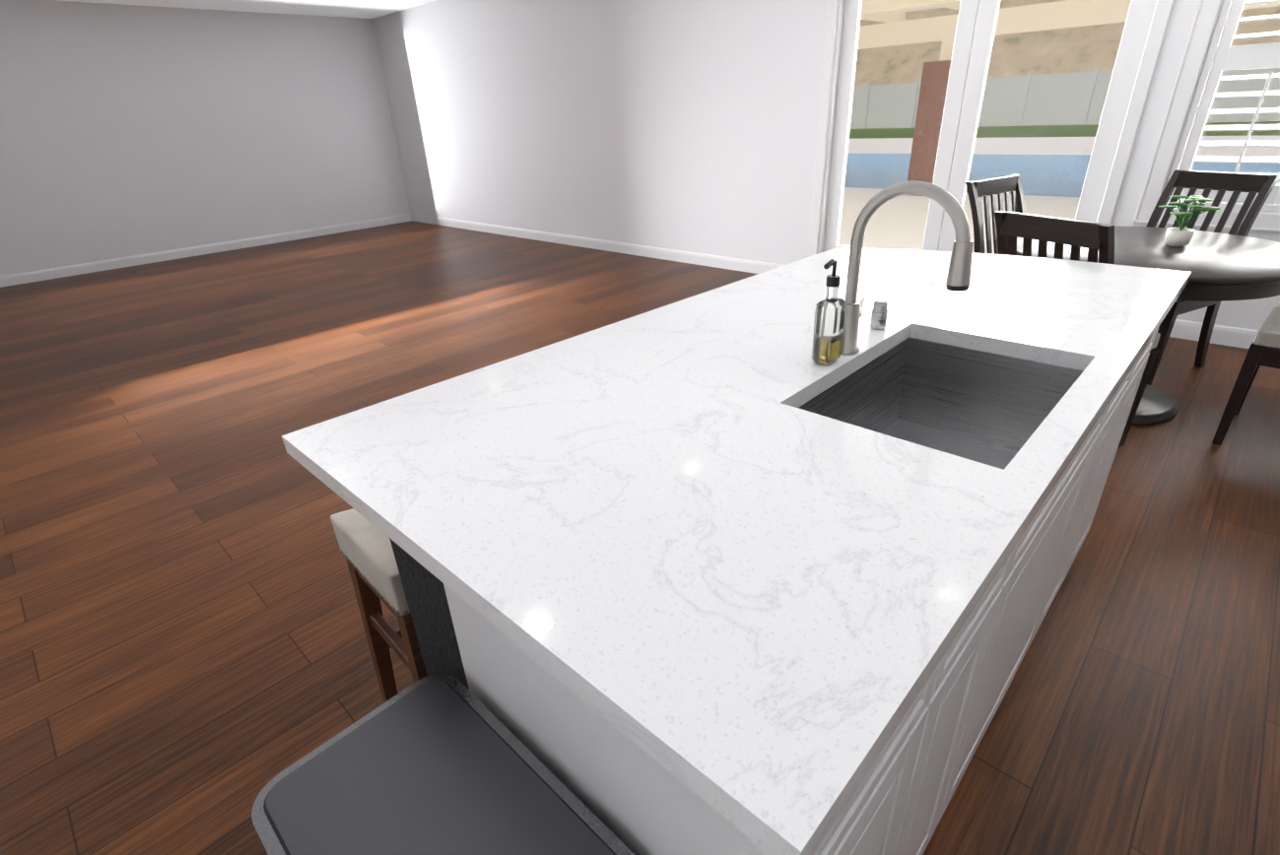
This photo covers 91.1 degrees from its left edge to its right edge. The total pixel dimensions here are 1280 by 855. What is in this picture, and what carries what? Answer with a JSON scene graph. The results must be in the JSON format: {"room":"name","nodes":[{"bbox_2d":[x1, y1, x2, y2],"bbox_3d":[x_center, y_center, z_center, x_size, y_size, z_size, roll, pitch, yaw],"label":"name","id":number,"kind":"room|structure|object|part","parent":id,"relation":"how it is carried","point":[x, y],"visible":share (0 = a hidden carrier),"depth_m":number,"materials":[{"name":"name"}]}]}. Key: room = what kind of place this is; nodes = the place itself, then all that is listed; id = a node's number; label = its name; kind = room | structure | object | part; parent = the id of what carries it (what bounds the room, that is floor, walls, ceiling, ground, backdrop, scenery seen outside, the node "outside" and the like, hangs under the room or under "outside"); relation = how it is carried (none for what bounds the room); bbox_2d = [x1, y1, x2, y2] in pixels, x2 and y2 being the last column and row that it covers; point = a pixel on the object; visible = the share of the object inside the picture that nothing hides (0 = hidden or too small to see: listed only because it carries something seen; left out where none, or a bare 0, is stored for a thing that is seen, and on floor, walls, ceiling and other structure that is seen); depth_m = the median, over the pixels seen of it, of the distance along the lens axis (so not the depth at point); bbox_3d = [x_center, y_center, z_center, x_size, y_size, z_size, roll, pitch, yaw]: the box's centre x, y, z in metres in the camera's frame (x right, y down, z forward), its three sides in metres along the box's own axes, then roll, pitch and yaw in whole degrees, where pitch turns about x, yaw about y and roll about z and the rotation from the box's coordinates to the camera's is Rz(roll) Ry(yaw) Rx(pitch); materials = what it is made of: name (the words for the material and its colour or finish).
{"room":"kitchen","nodes":[
{"label":"kitchen","id":0,"kind":"room"},
{"bbox_2d":[0,0,410,275],"bbox_3d":[-5.942,-3.400,7.439,0.150,2.720,6.670,21,36,39],"label":"wall","id":1,"kind":"structure","parent":0,"point":[129,130],"depth_m":7.62,"materials":[{"name":"white paint"}]},
{"bbox_2d":[0,213,409,287],"bbox_3d":[-5.820,-2.218,7.981,0.014,0.112,6.300,21,36,39],"label":"baseboard","id":2,"kind":"structure","parent":1,"relation":"attached to","point":[79,269],"depth_m":8.00,"materials":[{"name":"white wood"}]},
{"bbox_2d":[52,0,437,18],"bbox_3d":[-1.791,-2.998,3.138,11.800,0.080,6.670,21,36,39],"label":"ceiling","id":3,"kind":"structure","parent":0,"point":[366,9],"depth_m":7.57,"materials":[{"name":"white paint"}]},
{"bbox_2d":[0,220,1279,854],"bbox_3d":[-1.664,-0.513,4.401,11.800,0.060,6.670,21,36,39],"label":"floor","id":4,"kind":"structure","parent":0,"point":[185,662],"depth_m":2.22,"materials":[{"name":"brown wood"}]},
{"bbox_2d":[330,508,427,701],"bbox_3d":[-0.459,0.454,1.631,0.432,0.610,0.346,-26,35,-38],"label":"stool","id":5,"kind":"object","parent":4,"relation":"on","point":[366,550],"visible":0.33,"depth_m":1.43,"materials":[{"name":"beige fabric"}]},
{"bbox_2d":[251,673,634,854],"bbox_3d":[-0.237,0.792,0.891,0.491,0.658,0.328,21,36,39],"label":"trash can","id":6,"kind":"object","parent":4,"relation":"on","point":[440,765],"visible":1,"depth_m":0.80,"materials":[{"name":"black metal"}]},
{"bbox_2d":[391,331,1157,854],"bbox_3d":[0.525,0.276,1.585,0.810,0.883,1.932,21,36,39],"label":"kitchen island","id":7,"kind":"object","parent":4,"relation":"on","point":[902,804],"depth_m":0.91,"materials":[{"name":"white wood"}]},
{"bbox_2d":[281,248,1191,854],"bbox_3d":[0.492,-0.207,1.525,1.084,0.039,2.210,21,36,39],"label":"island countertop","id":8,"kind":"structure","parent":7,"relation":"on","point":[755,587],"depth_m":0.90,"materials":[{"name":"white stone"}]},
{"bbox_2d":[811,259,846,365],"bbox_3d":[0.397,-0.243,1.314,0.046,0.222,0.066,21,36,39],"label":"soap bottle","id":9,"kind":"object","parent":8,"relation":"on","point":[829,319],"visible":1,"depth_m":1.31,"materials":[{"name":"clear glass"}]},
{"bbox_2d":[870,298,888,330],"bbox_3d":[0.586,-0.278,1.533,0.038,0.068,0.038,21,36,39],"label":"salt shaker","id":10,"kind":"object","parent":8,"relation":"on","point":[879,315],"visible":1,"depth_m":1.52,"materials":[{"name":"silver metal"}]},
{"bbox_2d":[840,180,973,354],"bbox_3d":[0.562,-0.325,1.304,0.264,0.362,0.151,21,36,39],"label":"faucet","id":11,"kind":"object","parent":8,"relation":"on","point":[959,273],"visible":0.94,"depth_m":1.21,"materials":[{"name":"silver metal"}]},
{"bbox_2d":[802,335,1081,461],"bbox_3d":[0.619,0.029,1.322,0.442,0.233,0.612,21,36,39],"label":"sink","id":12,"kind":"object","parent":8,"relation":"in","point":[988,403],"depth_m":1.52,"materials":[{"name":"grey metal"}]},
{"bbox_2d":[965,174,1026,254],"bbox_3d":[2.108,-0.834,3.480,0.450,0.998,0.567,-18,30,-27],"label":"chair","id":13,"kind":"object","parent":4,"relation":"on","point":[991,188],"visible":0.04,"depth_m":3.45,"materials":[{"name":"black wood"}]},
{"bbox_2d":[994,210,1160,447],"bbox_3d":[1.780,-0.390,2.639,0.567,0.998,0.450,-14,29,-20],"label":"chair","id":14,"kind":"object","parent":4,"relation":"on","point":[1095,238],"visible":0.12,"depth_m":2.37,"materials":[{"name":"black wood"}]},
{"bbox_2d":[1016,226,1279,425],"bbox_3d":[2.343,-0.483,3.032,1.140,0.758,1.140,21,36,39],"label":"dining table","id":15,"kind":"object","parent":4,"relation":"on","point":[1221,267],"visible":0.42,"depth_m":2.70,"materials":[{"name":"black wood"}]},
{"bbox_2d":[1158,195,1221,246],"bbox_3d":[2.448,-0.929,2.820,0.219,0.215,0.200,21,36,39],"label":"potted plant","id":16,"kind":"object","parent":15,"relation":"on","point":[1181,235],"visible":1,"depth_m":2.81,"materials":[{"name":"green plant"}]},
{"bbox_2d":[1145,169,1279,385],"bbox_3d":[2.808,-0.812,3.368,0.567,0.998,0.450,-15,29,-22],"label":"chair","id":17,"kind":"object","parent":4,"relation":"on","point":[1253,184],"visible":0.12,"depth_m":3.24,"materials":[{"name":"black wood"}]},
{"bbox_2d":[1212,306,1279,445],"bbox_3d":[2.845,-0.364,2.481,0.450,0.998,0.567,-24,34,-36],"label":"chair","id":18,"kind":"object","parent":4,"relation":"on","point":[1263,349],"visible":1,"depth_m":2.59,"materials":[{"name":"black wood"}]},
{"bbox_3d":[2.796,-0.382,2.533,0.440,0.079,0.410,-24,34,-36],"label":"seat","id":19,"kind":"part","parent":18,"relation":"part of","materials":[{"name":"beige fabric"}]},
{"bbox_2d":[371,0,1279,331],"bbox_3d":[0.464,-2.933,5.878,11.650,2.720,0.150,21,36,39],"label":"wall","id":20,"kind":"structure","parent":0,"point":[683,124],"depth_m":6.28,"materials":[{"name":"white paint"}]},
{"bbox_2d":[409,213,784,273],"bbox_3d":[-1.080,-2.348,7.762,7.074,0.112,0.014,21,36,39],"label":"baseboard","id":21,"kind":"structure","parent":20,"relation":"attached to","point":[756,267],"depth_m":7.06,"materials":[{"name":"white wood"}]},
{"bbox_2d":[823,0,1153,252],"bbox_3d":[2.243,-2.057,4.432,1.900,2.305,0.148,21,36,39],"label":"patio door","id":22,"kind":"structure","parent":20,"relation":"in","point":[976,25],"depth_m":4.31,"materials":[{"name":"white"}]},
{"bbox_2d":[808,0,1279,257],"bbox_3d":[2.740,-1.905,3.954,3.498,2.423,0.176,21,36,39],"label":"window","id":23,"kind":"structure","parent":20,"relation":"in","point":[1203,26],"depth_m":3.69,"materials":[{"name":"white"}]},
{"bbox_2d":[1165,0,1279,211],"bbox_3d":[3.516,-1.887,3.105,1.098,1.558,0.163,21,36,39],"label":"window shutters","id":24,"kind":"object","parent":23,"relation":"attached to","point":[1223,54],"visible":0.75,"depth_m":3.41,"materials":[{"name":"white"}]},
{"bbox_2d":[1157,319,1258,348],"bbox_3d":[3.619,-0.509,3.673,1.732,0.112,0.014,21,36,39],"label":"baseboard","id":25,"kind":"structure","parent":20,"relation":"attached to","point":[1224,335],"depth_m":3.78,"materials":[{"name":"white wood"}]},
{"label":"outside","id":26,"kind":"structure","parent":0,"visible":0},
{"bbox_2d":[838,121,1279,254],"bbox_3d":[27.938,-14.317,28.637,120.000,0.086,74.510,21,36,39],"label":"ground","id":27,"kind":"structure","parent":26,"point":[982,166],"depth_m":12.95,"materials":[{"name":"concrete"}]},
{"bbox_2d":[849,67,1279,129],"bbox_3d":[21.840,-12.169,22.651,120.070,2.050,0.100,21,36,39],"label":"fence","id":28,"kind":"object","parent":27,"relation":"on","point":[1021,116],"depth_m":26.81,"materials":[{"name":"white plastic"}]},
{"bbox_2d":[857,0,1279,196],"bbox_3d":[5.007,-3.051,5.764,26.000,2.620,6.010,21,36,39],"label":"patio cover","id":29,"kind":"object","parent":27,"relation":"on","point":[943,26],"depth_m":9.12,"materials":[{"name":"beige"}]},
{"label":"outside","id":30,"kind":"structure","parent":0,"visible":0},
{"bbox_2d":[853,0,1279,86],"bbox_3d":[46.463,-42.801,37.117,200.000,40.284,70.000,21,36,39],"label":"hillside","id":31,"kind":"structure","parent":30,"point":[1017,44],"depth_m":30.27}
]}

